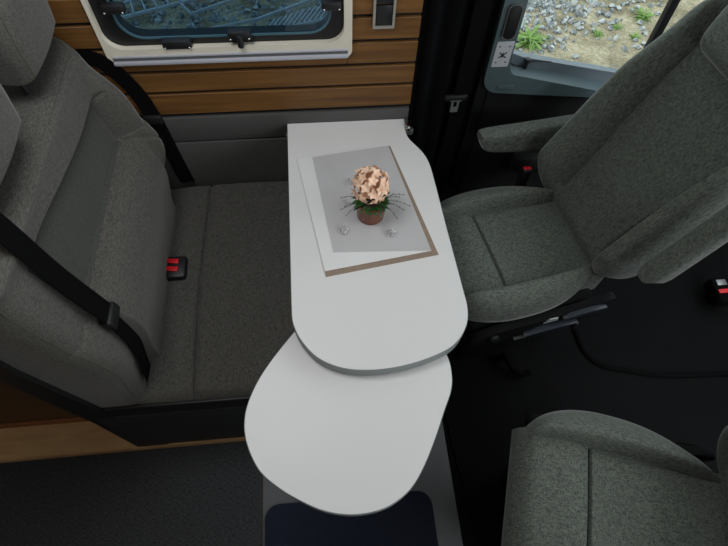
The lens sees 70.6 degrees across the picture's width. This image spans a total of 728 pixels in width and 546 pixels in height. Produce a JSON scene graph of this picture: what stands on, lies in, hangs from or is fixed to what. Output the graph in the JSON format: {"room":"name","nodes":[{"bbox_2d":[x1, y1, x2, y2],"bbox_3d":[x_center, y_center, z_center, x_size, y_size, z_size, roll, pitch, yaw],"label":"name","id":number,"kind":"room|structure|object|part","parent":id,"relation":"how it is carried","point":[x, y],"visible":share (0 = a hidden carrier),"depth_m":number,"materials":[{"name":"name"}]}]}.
{"room":"camper van interior","nodes":[
{"label":"camper van interior","id":0,"kind":"room"},
{"bbox_2d":[0,382,78,423],"bbox_3d":[-1.552,0.031,0.922,1.435,1.940,0.035,-4,60,-4],"label":"wall partition","id":1,"kind":"structure","parent":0,"point":[16,405],"depth_m":1.67,"materials":[{"name":"brown wood"}]},
{"bbox_2d":[0,417,87,428],"bbox_3d":[-1.562,0.548,1.761,1.465,0.030,0.016,-4,60,-4],"label":"baseboard","id":2,"kind":"structure","parent":1,"relation":"attached to","point":[78,419],"depth_m":1.78,"materials":[{"name":"brown wood"}]},
{"bbox_2d":[1,0,423,188],"bbox_3d":[-0.644,-0.608,1.359,1.587,1.950,0.064,-4,60,-4],"label":"wall","id":3,"kind":"structure","parent":0,"point":[228,122],"depth_m":1.51,"materials":[{"name":"brown wood"}]},
{"bbox_2d":[80,0,351,66],"bbox_3d":[-0.350,-0.711,1.202,0.645,0.466,0.071,-4,60,-4],"label":"window","id":4,"kind":"structure","parent":3,"relation":"in","point":[129,32],"depth_m":1.33,"materials":[{"name":"white plastic"}]},
{"bbox_3d":[-0.349,-0.717,1.189,0.540,0.368,0.004,-4,60,-4],"label":"pane","id":5,"kind":"part","parent":4,"relation":"part of","materials":[{"name":"glass"}]},
{"bbox_3d":[-0.352,-0.578,1.378,0.623,0.026,0.010,-4,60,-4],"label":"sill","id":6,"kind":"part","parent":4,"relation":"part of","materials":[{"name":"white plastic"}]},
{"bbox_2d":[286,119,467,375],"bbox_3d":[0.004,0.046,1.707,0.450,0.694,0.824,-4,60,-4],"label":"dining table","id":7,"kind":"object","parent":3,"relation":"attached to","point":[402,316],"visible":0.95,"depth_m":1.31,"materials":[{"name":"white laminate"}]},
{"bbox_2d":[244,332,451,515],"bbox_3d":[-0.030,0.290,1.225,0.434,0.032,0.516,21,61,10],"label":"table leaf","id":8,"kind":"object","parent":7,"relation":"attached to","point":[333,442],"visible":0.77,"depth_m":1.17,"materials":[{"name":"white laminate"}]},
{"bbox_3d":[-0.045,-0.449,1.659,0.410,0.024,0.014,-4,60,-4],"label":"wall rail","id":9,"kind":"part","parent":7,"relation":"part of","materials":[{"name":"white plastic"}]},
{"bbox_2d":[297,146,438,276],"bbox_3d":[0.000,-0.193,1.451,0.306,0.002,0.416,-11,60,-8],"label":"book","id":10,"kind":"object","parent":7,"relation":"on","point":[325,177],"visible":0.86,"depth_m":1.42,"materials":[{"name":"white paper"}]},
{"bbox_2d":[340,226,348,234],"bbox_3d":[-0.054,-0.116,1.393,0.022,0.015,0.024,32,64,16],"label":"decoration","id":11,"kind":"object","parent":10,"relation":"on","point":[343,229],"visible":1,"depth_m":1.39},
{"bbox_2d":[343,199,350,206],"bbox_3d":[-0.047,-0.197,1.442,0.023,0.014,0.023,-4,60,-4],"label":"decoration","id":12,"kind":"object","parent":10,"relation":"on","point":[344,200],"visible":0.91,"depth_m":1.44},
{"bbox_2d":[340,164,409,224],"bbox_3d":[0.031,-0.209,1.355,0.190,0.180,0.109,-4,60,-4],"label":"potted flower","id":13,"kind":"object","parent":10,"relation":"on","point":[371,201],"visible":1,"depth_m":1.32,"materials":[{"name":"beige plant"}]},
{"bbox_3d":[0.019,-0.179,1.403,0.084,0.066,0.084,-4,60,-4],"label":"pot","id":14,"kind":"part","parent":13,"relation":"part of","materials":[{"name":"brown ceramic"}]},
{"bbox_2d":[386,228,396,236],"bbox_3d":[0.073,-0.111,1.392,0.024,0.020,0.026,27,62,13],"label":"decoration","id":15,"kind":"object","parent":10,"relation":"on","point":[393,230],"visible":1,"depth_m":1.39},
{"bbox_2d":[372,0,396,28],"bbox_3d":[0.052,-0.679,1.299,0.057,0.128,0.011,-4,60,-4],"label":"wall switch","id":16,"kind":"object","parent":3,"relation":"attached to","point":[384,12],"visible":1,"depth_m":1.32,"materials":[{"name":"white plastic"}]},
{"bbox_2d":[407,0,500,193],"bbox_3d":[0.259,-0.741,1.291,0.223,1.650,0.046,-4,60,-4],"label":"curtain","id":17,"kind":"object","parent":3,"relation":"hanging from","point":[445,24],"visible":0.51,"depth_m":1.53,"materials":[{"name":"black fabric"}]},
{"bbox_2d":[438,0,501,202],"bbox_3d":[0.281,-0.752,1.473,0.288,1.950,0.070,-4,60,-4],"label":"trim","id":18,"kind":"structure","parent":3,"relation":"attached to","point":[481,92],"depth_m":1.86,"materials":[{"name":"black plastic"}]},
{"bbox_2d":[458,0,680,193],"bbox_3d":[1.109,-0.791,1.493,1.480,1.900,0.124,-4,60,-4],"label":"door","id":19,"kind":"structure","parent":3,"relation":"in","point":[521,86],"depth_m":1.70,"materials":[{"name":"black plastic"}]},
{"bbox_3d":[0.453,-0.598,1.654,0.058,0.018,0.006,-4,60,-4],"label":"embossed plate","id":20,"kind":"part","parent":19,"relation":"part of","materials":[{"name":"grey plastic"}]},
{"bbox_2d":[501,3,523,39],"bbox_3d":[0.418,-0.711,1.453,0.042,0.108,0.011,-4,60,-4],"label":"speaker grille","id":21,"kind":"object","parent":19,"relation":"attached to","point":[512,14],"depth_m":1.44,"materials":[{"name":"black plastic"}]},
{"bbox_3d":[1.111,-0.507,2.028,1.440,0.690,0.070,-4,60,-4],"label":"panel","id":22,"kind":"part","parent":19,"relation":"part of","materials":[{"name":"black plastic"}]},
{"bbox_2d":[0,242,727,545],"bbox_3d":[-0.069,0.784,1.712,4.400,0.072,2.400,-4,60,-4],"label":"floor","id":23,"kind":"structure","parent":0,"point":[670,326],"depth_m":1.91,"materials":[{"name":"rubber"}]},
{"bbox_2d":[0,441,262,545],"bbox_3d":[-0.825,1.017,1.516,1.036,0.010,0.941,-4,60,-4],"label":"mat","id":24,"kind":"object","parent":23,"relation":"on","point":[207,494],"visible":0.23,"depth_m":1.68,"materials":[{"name":"grey carpet"}]},
{"bbox_2d":[0,0,294,446],"bbox_3d":[-0.495,-0.084,1.434,0.734,1.290,0.782,-4,60,-4],"label":"seat","id":25,"kind":"object","parent":23,"relation":"on","point":[83,175],"visible":0.87,"depth_m":1.36,"materials":[{"name":"fabric"}]},
{"bbox_3d":[-0.767,-0.417,1.159,0.019,0.149,0.014,-4,60,-4],"label":"headrest post","id":26,"kind":"part","parent":25,"relation":"part of","materials":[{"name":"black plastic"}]},
{"bbox_2d":[0,212,150,382],"bbox_3d":[-0.645,0.033,1.125,0.192,0.782,0.090,27,62,13],"label":"belt","id":27,"kind":"object","parent":25,"relation":"on","point":[12,238],"visible":0.97,"depth_m":1.10,"materials":[{"name":"black fabric"}]},
{"bbox_3d":[-0.702,-0.105,1.357,0.253,0.628,0.753,-4,60,-4],"label":"backrest","id":28,"kind":"part","parent":25,"relation":"part of","materials":[{"name":"fabric"}]},
{"bbox_2d":[76,50,193,182],"bbox_3d":[-0.716,-0.439,1.546,0.276,0.519,0.017,-4,60,-4],"label":"belt","id":29,"kind":"object","parent":25,"relation":"attached to","point":[151,115],"visible":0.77,"depth_m":1.49,"materials":[{"name":"black fabric"}]},
{"bbox_2d":[166,256,187,281],"bbox_3d":[-0.592,-0.013,1.615,0.072,0.045,0.080,-4,60,-4],"label":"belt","id":30,"kind":"object","parent":25,"relation":"on","point":[177,267],"visible":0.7,"depth_m":1.60,"materials":[{"name":"black plastic"}]},
{"bbox_2d":[132,181,294,405],"bbox_3d":[-0.425,0.030,1.650,0.580,0.106,0.772,-4,60,-4],"label":"seat cushion","id":31,"kind":"object","parent":25,"relation":"on","point":[221,326],"depth_m":1.57,"materials":[{"name":"fabric"}]},
{"bbox_2d":[262,476,298,545],"bbox_3d":[-0.272,0.770,1.680,0.116,0.011,0.206,-4,60,-4],"label":"floor plate","id":32,"kind":"object","parent":23,"relation":"on","point":[272,496],"depth_m":1.69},
{"bbox_2d":[265,491,437,545],"bbox_3d":[-0.025,0.986,1.548,0.545,0.006,0.575,-4,60,-4],"label":"mat","id":33,"kind":"object","parent":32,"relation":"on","point":[410,521],"visible":0.96,"depth_m":1.65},
{"bbox_2d":[410,421,462,545],"bbox_3d":[0.225,0.705,1.733,0.145,0.011,0.393,-4,60,-4],"label":"floor plate","id":34,"kind":"object","parent":23,"relation":"on","point":[434,482],"depth_m":1.71,"materials":[{"name":"grey metal"}]},
{"bbox_2d":[444,408,481,545],"bbox_3d":[0.355,0.825,1.660,0.027,0.012,0.802,-7,60,-6],"label":"trim","id":35,"kind":"structure","parent":23,"relation":"on","point":[445,411],"depth_m":1.73,"materials":[{"name":"plastic"}]},
{"bbox_2d":[498,351,531,377],"bbox_3d":[0.558,0.350,1.913,0.133,0.059,0.049,35,64,17],"label":"lever","id":36,"kind":"object","parent":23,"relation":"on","point":[503,356],"visible":1,"depth_m":1.89,"materials":[{"name":"black plastic"}]},
{"bbox_2d":[441,0,727,357],"bbox_3d":[0.623,-0.211,1.559,0.836,1.242,0.680,-12,61,-9],"label":"chair","id":37,"kind":"object","parent":23,"relation":"on","point":[635,180],"visible":0.89,"depth_m":1.52,"materials":[{"name":"fabric"}]},
{"bbox_3d":[0.408,0.208,1.613,0.032,0.032,0.013,-12,61,-9],"label":"lumbar knob","id":38,"kind":"part","parent":37,"relation":"part of","materials":[{"name":"grey plastic"}]},
{"bbox_3d":[0.563,0.194,1.677,0.165,0.005,0.014,-12,61,-9],"label":"slide rail","id":39,"kind":"part","parent":37,"relation":"part of","materials":[{"name":"grey metal"}]},
{"bbox_2d":[514,166,531,185],"bbox_3d":[0.563,-0.333,1.830,0.030,0.124,0.030,-4,60,-4],"label":"seat belt buckle","id":40,"kind":"object","parent":37,"relation":"attached to","point":[525,171],"visible":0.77,"depth_m":1.80,"materials":[{"name":"black plastic"}]},
{"bbox_2d":[445,202,603,294],"bbox_3d":[0.471,-0.062,1.688,0.520,0.128,0.330,-12,61,-9],"label":"seat cushion","id":41,"kind":"object","parent":37,"relation":"on","point":[499,244],"depth_m":1.64,"materials":[{"name":"fabric"}]},
{"bbox_3d":[0.546,-0.451,1.746,0.362,0.152,0.058,-12,61,-9],"label":"armrest","id":42,"kind":"part","parent":37,"relation":"part of","materials":[{"name":"fabric"}]},
{"bbox_3d":[0.597,0.175,1.649,0.186,0.024,0.020,-12,61,-9],"label":"tilt lever","id":43,"kind":"part","parent":37,"relation":"part of","materials":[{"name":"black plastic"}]},
{"bbox_3d":[0.694,0.123,1.617,0.149,0.029,0.016,-12,61,-9],"label":"height lever","id":44,"kind":"part","parent":37,"relation":"part of","materials":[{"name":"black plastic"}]},
{"bbox_3d":[0.825,-0.337,1.461,0.416,0.692,0.505,-12,61,-9],"label":"backrest","id":45,"kind":"part","parent":37,"relation":"part of","materials":[{"name":"fabric"}]},
{"bbox_3d":[0.832,-0.102,1.223,0.200,0.395,0.062,-12,61,-9],"label":"armrest","id":46,"kind":"part","parent":37,"relation":"part of","materials":[{"name":"fabric"}]},
{"bbox_2d":[501,410,727,545],"bbox_3d":[0.802,0.546,1.115,0.871,1.242,0.676,13,60,6],"label":"chair","id":47,"kind":"object","parent":23,"relation":"on","point":[576,477],"visible":1,"depth_m":1.28,"materials":[{"name":"fabric"}]},
{"bbox_3d":[1.028,0.504,0.968,0.416,0.692,0.505,13,60,6],"label":"backrest","id":48,"kind":"part","parent":47,"relation":"part of","materials":[{"name":"fabric"}]},
{"bbox_2d":[572,326,727,377],"bbox_3d":[1.109,0.347,1.962,0.666,0.020,0.171,17,60,8],"label":"cable","id":49,"kind":"object","parent":23,"relation":"on","point":[584,351],"visible":0.88,"depth_m":1.94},
{"bbox_2d":[703,277,727,306],"bbox_3d":[1.428,0.085,2.071,0.080,0.104,0.110,-4,60,-4],"label":"seat belt buckle","id":50,"kind":"object","parent":23,"relation":"on","point":[716,289],"visible":1,"depth_m":2.04,"materials":[{"name":"black plastic"}]},
{"bbox_3d":[1.421,0.037,2.044,0.040,0.004,0.025,-4,60,-4],"label":"latch plate","id":51,"kind":"part","parent":50,"relation":"part of","materials":[{"name":"silver metal"}]},
{"bbox_3d":[-0.437,-0.220,-0.057,3.550,0.060,2.400,-4,60,-4],"label":"ceiling","id":52,"kind":"structure","parent":0,"visible":0},
{"bbox_2d":[433,0,493,186],"bbox_3d":[0.293,-0.720,1.251,0.084,1.601,0.035,-4,60,-4],"label":"belt","id":53,"kind":"object","parent":52,"relation":"hanging from","point":[482,8],"visible":1,"depth_m":1.52,"materials":[{"name":"black fabric"}]},
{"label":"outside","id":54,"kind":"structure","parent":0,"visible":0},
{"bbox_2d":[515,0,703,68],"bbox_3d":[0.472,-3.102,4.708,14.000,0.079,8.400,-4,60,-4],"label":"ground","id":55,"kind":"structure","parent":54,"point":[590,50],"depth_m":4.04,"materials":[{"name":"beige gravel"}]},
{"bbox_2d":[514,23,551,52],"bbox_3d":[1.251,-1.794,3.948,0.373,0.138,0.355,-38,67,-21],"label":"tuft","id":56,"kind":"object","parent":55,"relation":"on","point":[531,40],"visible":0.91,"depth_m":3.93,"materials":[{"name":"green plant"}]},
{"bbox_2d":[514,0,668,65],"bbox_3d":[-0.102,-2.433,4.280,5.142,0.117,2.711,-4,60,-4],"label":"gravel stones","id":57,"kind":"object","parent":55,"relation":"on","point":[548,5],"visible":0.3,"depth_m":4.10},
{"bbox_2d":[592,27,603,37],"bbox_3d":[1.834,-1.861,4.011,0.145,0.054,0.154,8,59,3],"label":"tuft","id":58,"kind":"object","parent":55,"relation":"on","point":[596,33],"visible":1,"depth_m":4.01,"materials":[{"name":"green plant"}]},
{"bbox_2d":[612,23,622,30],"bbox_3d":[2.003,-1.948,4.076,0.127,0.050,0.117,-14,61,-10],"label":"tuft","id":59,"kind":"object","parent":55,"relation":"on","point":[614,26],"visible":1,"depth_m":4.07,"materials":[{"name":"green plant"}]},
{"bbox_2d":[628,30,641,41],"bbox_3d":[2.114,-1.842,4.011,0.144,0.064,0.144,12,60,5],"label":"tuft","id":60,"kind":"object","parent":55,"relation":"on","point":[635,35],"visible":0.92,"depth_m":4.01,"materials":[{"name":"green plant"}]},
{"bbox_2d":[632,4,655,23],"bbox_3d":[2.249,-2.075,4.140,0.234,0.089,0.229,-4,60,-4],"label":"tuft","id":61,"kind":"object","parent":55,"relation":"on","point":[641,16],"visible":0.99,"depth_m":4.13,"materials":[{"name":"green plant"}]}
]}

